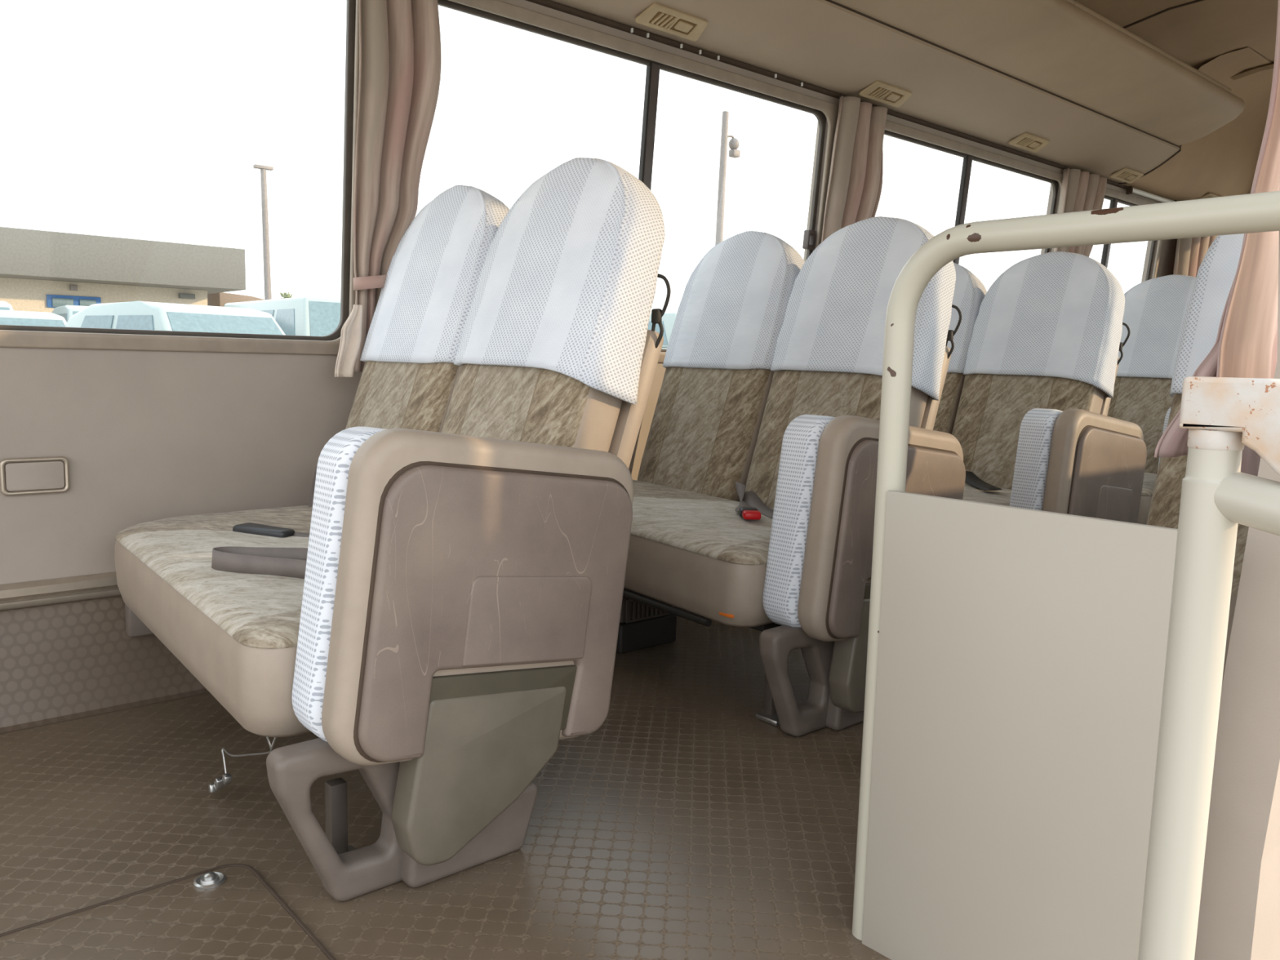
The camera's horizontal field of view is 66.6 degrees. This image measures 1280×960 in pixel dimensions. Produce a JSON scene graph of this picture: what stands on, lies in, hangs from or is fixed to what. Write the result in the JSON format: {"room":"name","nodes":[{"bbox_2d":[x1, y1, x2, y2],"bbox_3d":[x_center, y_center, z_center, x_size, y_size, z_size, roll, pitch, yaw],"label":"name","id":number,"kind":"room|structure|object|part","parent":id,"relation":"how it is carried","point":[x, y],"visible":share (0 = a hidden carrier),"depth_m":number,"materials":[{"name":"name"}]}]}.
{"room":"vehicle interior","nodes":[
{"label":"vehicle interior","id":0,"kind":"room"},
{"bbox_2d":[0,605,890,959],"bbox_3d":[0.836,0.402,2.244,6.650,0.060,1.720,-5,9,-41],"label":"floor","id":1,"kind":"structure","parent":0,"point":[689,824],"depth_m":1.28,"materials":[{"name":"plastic"}]},
{"bbox_2d":[0,863,336,959],"bbox_3d":[-0.647,0.526,0.628,0.994,0.013,0.643,-5,9,-41],"label":"floor hatch","id":2,"kind":"object","parent":1,"relation":"on","point":[225,912],"visible":1,"depth_m":1.05,"materials":[{"name":"plastic"}]},
{"bbox_2d":[114,157,671,901],"bbox_3d":[-0.389,-0.034,1.512,0.665,0.951,0.926,-5,9,-41],"label":"seat","id":3,"kind":"object","parent":1,"relation":"on","point":[442,610],"visible":1,"depth_m":1.19,"materials":[{"name":"beige fabric"}]},
{"bbox_2d":[114,540,311,737],"bbox_3d":[-0.539,0.185,1.503,0.394,0.137,0.779,-5,9,-41],"label":"seat cushion","id":4,"kind":"object","parent":3,"relation":"on","point":[237,632],"depth_m":1.22,"materials":[{"name":"beige fabric"}]},
{"bbox_2d":[208,736,276,793],"bbox_3d":[-0.519,0.365,1.271,0.017,0.167,0.231,-5,9,-41],"label":"wire","id":5,"kind":"object","parent":3,"relation":"hanging from","point":[226,779],"visible":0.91,"depth_m":1.32,"materials":[{"name":"metal"}]},
{"bbox_3d":[-0.225,0.128,1.204,0.403,0.393,0.074,-5,9,-41],"label":"folding backrest","id":6,"kind":"part","parent":3,"relation":"part of","materials":[{"name":"white fabric"}]},
{"bbox_3d":[-0.412,-0.207,1.801,0.278,0.676,0.356,-5,9,-41],"label":"backrest","id":7,"kind":"part","parent":3,"relation":"part of","materials":[{"name":"fabric"}]},
{"bbox_3d":[-0.177,0.138,1.165,0.415,0.405,0.052,-5,9,-41],"label":"folding seat","id":8,"kind":"part","parent":3,"relation":"part of","materials":[{"name":"beige plastic"}]},
{"bbox_3d":[-0.172,-0.168,1.529,0.278,0.676,0.376,-5,9,-41],"label":"backrest","id":9,"kind":"part","parent":3,"relation":"part of","materials":[{"name":"fabric"}]},
{"bbox_2d":[616,596,676,653],"bbox_3d":[-0.063,0.291,2.212,0.165,0.123,0.262,-5,9,-41],"label":"heater unit","id":10,"kind":"object","parent":1,"relation":"on","point":[642,626],"visible":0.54,"depth_m":2.10,"materials":[{"name":"metal"}]},
{"bbox_2d":[624,596,671,623],"bbox_3d":[0.019,0.275,2.110,0.132,0.052,0.006,-5,9,-41],"label":"grille","id":11,"kind":"object","parent":10,"relation":"attached to","point":[635,612],"depth_m":2.10,"materials":[{"name":"black plastic"}]},
{"bbox_2d":[622,216,965,737],"bbox_3d":[0.213,-0.083,2.037,0.665,0.951,0.926,-5,9,-41],"label":"seat","id":12,"kind":"object","parent":1,"relation":"on","point":[754,490],"visible":0.87,"depth_m":1.94,"materials":[{"name":"fabric"}]},
{"bbox_3d":[-0.081,0.208,1.931,0.014,0.030,0.620,-5,9,-40],"label":"rail","id":13,"kind":"part","parent":12,"relation":"part of","materials":[{"name":"metal"}]},
{"bbox_2d":[623,534,773,626],"bbox_3d":[0.063,0.136,2.027,0.394,0.137,0.779,-5,9,-41],"label":"seat cushion","id":14,"kind":"object","parent":12,"relation":"on","point":[722,579],"depth_m":1.70,"materials":[{"name":"beige leather"}]},
{"bbox_3d":[0.091,0.214,2.043,0.260,0.018,0.680,-5,9,-41],"label":"seat frame","id":15,"kind":"part","parent":12,"relation":"part of","materials":[{"name":"metal"}]},
{"bbox_3d":[0.190,-0.256,2.325,0.278,0.676,0.356,-5,9,-41],"label":"backrest","id":16,"kind":"part","parent":12,"relation":"part of","materials":[{"name":"fabric"}]},
{"bbox_3d":[0.377,0.079,1.729,0.403,0.393,0.074,-5,9,-41],"label":"folding backrest","id":17,"kind":"part","parent":12,"relation":"part of","materials":[{"name":"white fabric"}]},
{"bbox_3d":[0.430,-0.217,2.053,0.278,0.676,0.376,-5,9,-41],"label":"backrest","id":18,"kind":"part","parent":12,"relation":"part of","materials":[{"name":"fabric"}]},
{"bbox_3d":[0.425,0.088,1.689,0.415,0.405,0.052,-5,9,-41],"label":"folding seat","id":19,"kind":"part","parent":12,"relation":"part of","materials":[{"name":"beige plastic"}]},
{"bbox_2d":[933,251,1146,523],"bbox_3d":[0.816,-0.132,2.561,0.665,0.951,0.926,-5,9,-41],"label":"seat","id":20,"kind":"object","parent":1,"relation":"on","point":[1027,394],"visible":0.54,"depth_m":2.49,"materials":[{"name":"fabric"}]},
{"bbox_3d":[0.792,-0.305,2.850,0.278,0.676,0.356,-5,9,-41],"label":"backrest","id":21,"kind":"part","parent":20,"relation":"part of","materials":[{"name":"fabric"}]},
{"bbox_3d":[1.032,-0.266,2.578,0.278,0.676,0.376,-5,9,-41],"label":"backrest","id":22,"kind":"part","parent":20,"relation":"part of","materials":[{"name":"fabric"}]},
{"bbox_3d":[0.980,0.030,2.253,0.403,0.393,0.074,-5,9,-41],"label":"folding backrest","id":23,"kind":"part","parent":20,"relation":"part of","materials":[{"name":"white fabric"}]},
{"bbox_3d":[1.028,0.040,2.214,0.415,0.405,0.052,-5,9,-41],"label":"folding seat","id":24,"kind":"part","parent":20,"relation":"part of","materials":[{"name":"beige plastic"}]},
{"bbox_2d":[852,191,1279,959],"bbox_3d":[0.379,0.292,0.902,0.033,1.060,0.413,-5,9,-41],"label":"partition panel","id":25,"kind":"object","parent":1,"relation":"on","point":[1016,656],"depth_m":0.91,"materials":[{"name":"paint"}]},
{"bbox_3d":[0.347,0.419,0.931,0.008,0.790,0.310,-5,9,-41],"label":"panel","id":26,"kind":"part","parent":25,"relation":"part of","materials":[{"name":"paint"}]},
{"bbox_2d":[1106,274,1195,524],"bbox_3d":[1.418,-0.181,3.085,0.665,0.951,0.926,-5,9,-41],"label":"seat","id":27,"kind":"object","parent":1,"relation":"on","point":[1155,308],"visible":0.09,"depth_m":3.08,"materials":[{"name":"fabric"}]},
{"bbox_3d":[1.634,-0.315,3.102,0.278,0.676,0.376,-5,9,-41],"label":"backrest","id":28,"kind":"part","parent":27,"relation":"part of","materials":[{"name":"fabric"}]},
{"bbox_2d":[1137,495,1152,524],"bbox_3d":[1.267,0.038,3.076,0.394,0.137,0.779,-5,9,-41],"label":"seat cushion","id":29,"kind":"object","parent":27,"relation":"on","point":[1145,500],"depth_m":2.68,"materials":[{"name":"beige fabric"}]},
{"bbox_3d":[1.582,-0.019,2.777,0.403,0.393,0.074,-5,9,-41],"label":"folding backrest","id":30,"kind":"part","parent":27,"relation":"part of","materials":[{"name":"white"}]},
{"bbox_2d":[1146,233,1248,688],"bbox_3d":[0.825,0.018,1.347,0.636,0.919,0.327,-5,9,-41],"label":"seat","id":31,"kind":"object","parent":1,"relation":"on","point":[1216,273],"visible":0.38,"depth_m":1.52,"materials":[{"name":"fabric"}]},
{"bbox_3d":[0.959,-0.112,1.447,0.278,0.676,0.316,-5,9,-41],"label":"backrest","id":32,"kind":"part","parent":31,"relation":"part of","materials":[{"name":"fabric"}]},
{"bbox_2d":[1221,595,1236,688],"bbox_3d":[0.727,0.234,1.285,0.380,0.120,0.310,-5,9,-41],"label":"seat cushion","id":33,"kind":"object","parent":31,"relation":"on","point":[1233,597],"depth_m":1.23,"materials":[{"name":"beige plastic"}]},
{"bbox_2d":[0,0,1177,584],"bbox_3d":[0.315,-0.396,2.768,6.650,1.470,0.111,-5,9,-41],"label":"wall","id":34,"kind":"structure","parent":0,"point":[144,436],"depth_m":1.77,"materials":[{"name":"plastic"}]},
{"bbox_2d":[0,456,70,496],"bbox_3d":[-1.014,-0.007,1.633,0.100,0.062,0.010,-5,9,-41],"label":"ashtray","id":35,"kind":"object","parent":34,"relation":"attached to","point":[50,474],"visible":1,"depth_m":1.63,"materials":[{"name":"metal"}]},
{"bbox_3d":[-1.014,-0.007,1.633,0.085,0.047,0.007,-5,9,-41],"label":"lid","id":36,"kind":"part","parent":35,"relation":"part of","materials":[{"name":"plastic"}]},
{"bbox_2d":[0,571,120,610],"bbox_3d":[0.323,0.083,2.803,6.650,0.041,0.021,-5,9,-41],"label":"baseboard","id":37,"kind":"structure","parent":34,"relation":"attached to","point":[80,588],"depth_m":1.65,"materials":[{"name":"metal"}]},
{"bbox_2d":[0,595,208,733],"bbox_3d":[0.339,0.194,2.794,6.650,0.194,0.078,-5,9,-41],"label":"lower wall panel","id":38,"kind":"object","parent":34,"relation":"attached to","point":[64,661],"depth_m":1.67,"materials":[{"name":"plastic"}]},
{"bbox_2d":[0,0,359,355],"bbox_3d":[-1.321,-0.566,1.284,2.036,0.753,0.098,-5,9,-41],"label":"window","id":39,"kind":"structure","parent":34,"relation":"in","point":[11,335],"depth_m":1.87,"materials":[{"name":"clear glass"}]},
{"bbox_2d":[334,0,441,377],"bbox_3d":[-0.499,-0.614,1.924,0.238,0.817,0.068,-4,9,-36],"label":"curtain","id":40,"kind":"object","parent":34,"relation":"hanging from","point":[400,53],"visible":0.87,"depth_m":1.91,"materials":[{"name":"beige fabric"}]},
{"bbox_2d":[437,0,837,363],"bbox_3d":[0.008,-0.674,2.441,1.397,0.753,0.098,-5,9,-41],"label":"window","id":41,"kind":"structure","parent":34,"relation":"in","point":[655,60],"depth_m":2.41,"materials":[{"name":"clear glass"}]},
{"bbox_2d":[635,3,707,41],"bbox_3d":[0.079,-1.071,2.281,0.196,0.033,0.059,-5,9,-41],"label":"air vent","id":42,"kind":"object","parent":34,"relation":"attached to","point":[657,16],"visible":1,"depth_m":2.27,"materials":[{"name":"beige plastic"}]},
{"bbox_2d":[674,21,693,32],"bbox_3d":[0.103,-1.072,2.304,0.044,0.016,0.023,-5,9,-41],"label":"reading lamp","id":43,"kind":"object","parent":42,"relation":"on","point":[679,26],"depth_m":2.30,"materials":[{"name":"beige plastic"}]},
{"bbox_2d":[525,0,1127,189],"bbox_3d":[0.370,-1.092,2.639,6.650,0.011,0.014,-5,9,-41],"label":"trim","id":44,"kind":"structure","parent":34,"relation":"attached to","point":[547,3],"depth_m":2.58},
{"bbox_2d":[821,95,887,242],"bbox_3d":[0.632,-0.714,2.904,0.257,0.785,0.077,-5,9,-41],"label":"curtain","id":45,"kind":"object","parent":34,"relation":"hanging from","point":[855,185],"visible":0.46,"depth_m":2.85,"materials":[{"name":"beige fabric"}]},
{"bbox_2d":[548,0,1179,182],"bbox_3d":[-0.004,-1.116,2.163,5.466,0.130,0.250,-5,9,-41],"label":"overhead air duct","id":46,"kind":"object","parent":34,"relation":"attached to","point":[824,44],"depth_m":2.74,"materials":[{"name":"beige plastic"}]},
{"bbox_2d":[858,80,911,107],"bbox_3d":[0.719,-1.123,2.838,0.196,0.033,0.059,-5,9,-41],"label":"air vent","id":47,"kind":"object","parent":34,"relation":"attached to","point":[880,91],"visible":1,"depth_m":2.83,"materials":[{"name":"beige plastic"}]},
{"bbox_2d":[885,93,900,101],"bbox_3d":[0.743,-1.124,2.861,0.044,0.016,0.023,-5,9,-41],"label":"reading lamp","id":48,"kind":"object","parent":47,"relation":"on","point":[889,96],"depth_m":2.86,"materials":[{"name":"beige plastic"}]},
{"bbox_2d":[884,120,1062,264],"bbox_3d":[1.102,-0.763,3.393,1.352,0.753,0.098,-5,9,-41],"label":"window","id":49,"kind":"structure","parent":34,"relation":"in","point":[892,129],"depth_m":3.35,"materials":[{"name":"clear glass"}]},
{"bbox_2d":[825,0,1181,147],"bbox_3d":[0.074,-1.154,2.065,5.460,0.023,0.028,-5,9,-41],"label":"trim","id":50,"kind":"structure","parent":34,"relation":"attached to","point":[829,1],"depth_m":2.88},
{"bbox_2d":[1008,132,1049,152],"bbox_3d":[1.359,-1.176,3.395,0.196,0.033,0.059,-5,9,-41],"label":"air vent","id":51,"kind":"object","parent":34,"relation":"attached to","point":[1027,141],"visible":1,"depth_m":3.39,"materials":[{"name":"beige plastic"}]},
{"bbox_2d":[1028,141,1039,147],"bbox_3d":[1.383,-1.176,3.418,0.044,0.016,0.023,-5,9,-41],"label":"reading lamp","id":52,"kind":"object","parent":51,"relation":"on","point":[1033,144],"depth_m":3.41,"materials":[{"name":"beige plastic"}]},
{"bbox_2d":[831,0,1244,146],"bbox_3d":[0.154,-1.206,1.953,5.440,0.144,0.255,-5,9,-41],"label":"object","id":53,"kind":"object","parent":34,"relation":"attached to","point":[1066,49],"visible":1,"depth_m":2.92,"materials":[{"name":"beige plastic"}]},
{"bbox_3d":[0.157,-1.252,1.816,5.270,0.020,0.020,-5,9,-41],"label":"edge rail","id":54,"kind":"part","parent":53,"relation":"part of","materials":[{"name":"beige plastic"}]},
{"bbox_2d":[1053,168,1106,257],"bbox_3d":[1.726,-0.877,3.839,0.326,0.635,0.082,-5,9,-41],"label":"curtain","id":55,"kind":"object","parent":34,"relation":"hanging from","point":[1081,191],"visible":0.3,"depth_m":3.76,"materials":[{"name":"beige fabric"}]},
{"bbox_2d":[1110,167,1143,183],"bbox_3d":[1.961,-1.225,3.919,0.196,0.033,0.059,-5,9,-41],"label":"air vent","id":56,"kind":"object","parent":34,"relation":"attached to","point":[1126,175],"visible":1,"depth_m":3.91,"materials":[{"name":"beige plastic"}]},
{"bbox_2d":[1125,174,1135,180],"bbox_3d":[1.985,-1.225,3.942,0.044,0.016,0.023,-5,9,-41],"label":"reading lamp","id":57,"kind":"object","parent":56,"relation":"on","point":[1129,177],"depth_m":3.94,"materials":[{"name":"beige plastic"}]},
{"bbox_2d":[1100,186,1177,280],"bbox_3d":[2.042,-0.851,4.194,0.868,0.780,0.122,-5,9,-41],"label":"window","id":58,"kind":"structure","parent":34,"relation":"in","point":[1115,197],"depth_m":4.16,"materials":[{"name":"clear glass"}]},
{"bbox_3d":[2.228,-1.229,4.237,0.484,0.032,0.024,-5,9,-41],"label":"curtain rail","id":59,"kind":"part","parent":58,"relation":"part of","materials":[{"name":"white metal"}]},
{"bbox_2d":[1118,146,1181,183],"bbox_3d":[2.056,-1.296,3.954,0.008,0.164,0.252,-5,9,-41],"label":"trim","id":60,"kind":"structure","parent":34,"relation":"attached to","point":[1180,150],"depth_m":3.91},
{"bbox_2d":[1173,235,1217,276],"bbox_3d":[2.641,-0.923,4.617,0.555,0.685,0.072,-5,9,-41],"label":"curtain","id":61,"kind":"object","parent":34,"relation":"hanging from","point":[1190,252],"visible":0.15,"depth_m":4.49,"materials":[{"name":"beige fabric"}]},
{"bbox_2d":[1121,47,1273,201],"bbox_3d":[2.576,-1.466,4.242,1.180,0.444,0.450,-5,9,-41],"label":"trim","id":62,"kind":"structure","parent":34,"relation":"attached to","point":[1223,162],"depth_m":4.23,"materials":[{"name":"beige plastic"}]},
{"bbox_2d":[1197,192,1220,199],"bbox_3d":[2.639,-1.298,4.507,0.196,0.033,0.059,-5,9,-41],"label":"air vent","id":63,"kind":"object","parent":34,"relation":"attached to","point":[1208,195],"visible":0.21,"depth_m":4.45,"materials":[{"name":"beige plastic"}]},
{"bbox_2d":[1075,0,1278,70],"bbox_3d":[0.877,-1.265,2.040,6.650,0.420,1.560,-5,9,-41],"label":"ceiling","id":64,"kind":"structure","parent":0,"point":[1196,34],"depth_m":3.43,"materials":[{"name":"beige plastic"}]},
{"bbox_2d":[1122,0,1204,28],"bbox_3d":[2.033,-1.546,3.021,0.010,0.044,1.040,-5,9,-41],"label":"trim","id":65,"kind":"structure","parent":64,"relation":"attached to","point":[1196,1],"depth_m":3.31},
{"bbox_2d":[1230,63,1274,79],"bbox_3d":[2.711,-1.591,3.612,0.050,0.044,1.040,-5,9,-41],"label":"trim","id":66,"kind":"structure","parent":64,"relation":"attached to","point":[1256,69],"depth_m":3.90,"materials":[{"name":"beige plastic"}]},
{"bbox_2d":[1194,231,1279,959],"bbox_3d":[2.201,-0.286,2.252,4.500,1.470,0.111,-5,9,-41],"label":"wall","id":67,"kind":"structure","parent":0,"point":[1239,915],"depth_m":0.82,"materials":[{"name":"plastic"}]},
{"bbox_2d":[1154,0,1279,475],"bbox_3d":[0.697,-0.428,1.045,0.364,0.870,0.078,-5,9,-41],"label":"curtain","id":68,"kind":"object","parent":67,"relation":"hanging from","point":[1246,344],"visible":0.67,"depth_m":1.03,"materials":[{"name":"fabric"}]},
{"bbox_3d":[-0.168,0.899,0.277,1.740,0.020,0.500,-5,9,-41],"label":"trim","id":69,"kind":"structure","parent":0,"visible":0},
{"bbox_2d":[1137,376,1279,959],"bbox_3d":[0.366,0.405,0.560,0.074,0.919,0.210,-5,9,-41],"label":"post","id":70,"kind":"object","parent":69,"relation":"on","point":[1216,497],"depth_m":0.56,"materials":[{"name":"white metal"}]},
{"bbox_3d":[0.366,0.011,0.527,0.030,0.130,0.136,-5,9,-41],"label":"rail bracket","id":71,"kind":"part","parent":70,"relation":"part of","materials":[{"name":"white metal"}]},
{"bbox_3d":[0.378,0.028,0.493,0.033,0.051,0.177,-3,8,-32],"label":"rail","id":72,"kind":"part","parent":70,"relation":"part of","materials":[{"name":"white metal"}]},
{"label":"outside","id":73,"kind":"structure","parent":0,"visible":0},
{"label":"ground","id":74,"kind":"structure","parent":73,"visible":0},
{"bbox_2d":[0,301,13,310],"bbox_3d":[-12.447,-2.259,18.203,1.500,2.199,3.600,-5,9,-41],"label":"car","id":75,"kind":"object","parent":74,"relation":"on","point":[4,305],"visible":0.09,"depth_m":18.10,"materials":[{"name":"white metal"}]},
{"bbox_2d":[0,310,66,326],"bbox_3d":[-8.505,-1.371,13.224,3.000,1.839,1.412,7,9,37],"label":"car","id":76,"kind":"object","parent":74,"relation":"on","point":[6,317],"visible":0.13,"depth_m":13.02,"materials":[{"name":"white metal"}]},
{"bbox_2d":[52,305,88,321],"bbox_3d":[-11.054,-2.436,19.943,1.500,2.199,3.600,-5,9,-41],"label":"car","id":77,"kind":"object","parent":74,"relation":"on","point":[66,312],"visible":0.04,"depth_m":19.31,"materials":[{"name":"white metal"}]},
{"bbox_2d":[0,226,245,312],"bbox_3d":[-21.690,-4.304,24.507,20.400,4.275,8.000,-5,9,-41],"label":"building","id":78,"kind":"structure","parent":74,"relation":"on","point":[41,270],"depth_m":26.14,"materials":[{"name":"beige concrete"}]},
{"bbox_3d":[-15.601,-4.793,26.349,0.500,0.240,0.030,-5,9,-41],"label":"pane","id":79,"kind":"part","parent":78,"relation":"part of","materials":[{"name":"clear glass"}]},
{"bbox_2d":[70,284,77,290],"bbox_3d":[-15.400,-5.230,26.504,0.170,0.150,0.100,-5,9,-41],"label":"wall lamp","id":80,"kind":"object","parent":78,"relation":"attached to","point":[73,287],"depth_m":26.46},
{"bbox_3d":[-15.150,-4.830,26.742,0.400,0.240,0.030,-5,9,-41],"label":"pane","id":81,"kind":"part","parent":78,"relation":"part of","materials":[{"name":"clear glass"}]},
{"bbox_2d":[64,301,284,334],"bbox_3d":[-4.848,-0.988,10.738,3.400,1.860,1.700,6,8,32],"label":"car","id":82,"kind":"object","parent":74,"relation":"on","point":[133,315],"visible":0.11,"depth_m":10.28,"materials":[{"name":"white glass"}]},
{"bbox_2d":[207,292,264,306],"bbox_3d":[-13.403,-4.617,33.117,2.600,3.220,3.000,-5,9,-41],"label":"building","id":83,"kind":"structure","parent":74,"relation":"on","point":[220,299],"depth_m":31.30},
{"bbox_2d":[253,164,273,299],"bbox_3d":[-8.290,-4.180,21.595,0.400,5.395,0.174,-5,9,-41],"label":"lamp post","id":84,"kind":"object","parent":74,"relation":"on","point":[266,255],"visible":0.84,"depth_m":21.41,"materials":[{"name":"grey metal"}]},
{"bbox_3d":[-8.261,-4.145,21.625,0.195,5.321,0.174,-5,9,-41],"label":"post","id":85,"kind":"part","parent":84,"relation":"part of","materials":[{"name":"grey metal"}]},
{"bbox_2d":[224,296,340,336],"bbox_3d":[-5.470,-1.830,16.104,1.700,2.200,4.200,-5,9,-41],"label":"van","id":86,"kind":"object","parent":74,"relation":"on","point":[306,315],"visible":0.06,"depth_m":14.61,"materials":[{"name":"white metal"}]},
{"bbox_2d":[280,292,292,298],"bbox_3d":[-13.076,-5.136,35.975,0.808,3.574,0.898,-5,9,-41],"label":"tree","id":87,"kind":"object","parent":74,"relation":"on","point":[285,295],"visible":0.18,"depth_m":35.70,"materials":[{"name":"green plant"}]},
{"bbox_2d":[647,312,676,348],"bbox_3d":[0.165,-3.162,26.519,2.000,2.600,5.500,-5,9,-41],"label":"bus","id":88,"kind":"object","parent":74,"relation":"on","point":[668,318],"visible":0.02,"depth_m":24.56,"materials":[{"name":"white metal"}]},
{"bbox_2d":[715,111,740,245],"bbox_3d":[2.684,-6.909,30.885,0.845,9.102,0.340,-5,9,-41],"label":"lamp post","id":89,"kind":"object","parent":74,"relation":"on","point":[734,144],"visible":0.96,"depth_m":30.39,"materials":[{"name":"grey metal"}]},
{"bbox_3d":[2.491,-6.893,30.717,0.332,9.102,0.270,-5,9,-41],"label":"post","id":90,"kind":"part","parent":89,"relation":"part of","materials":[{"name":"grey metal"}]}
]}

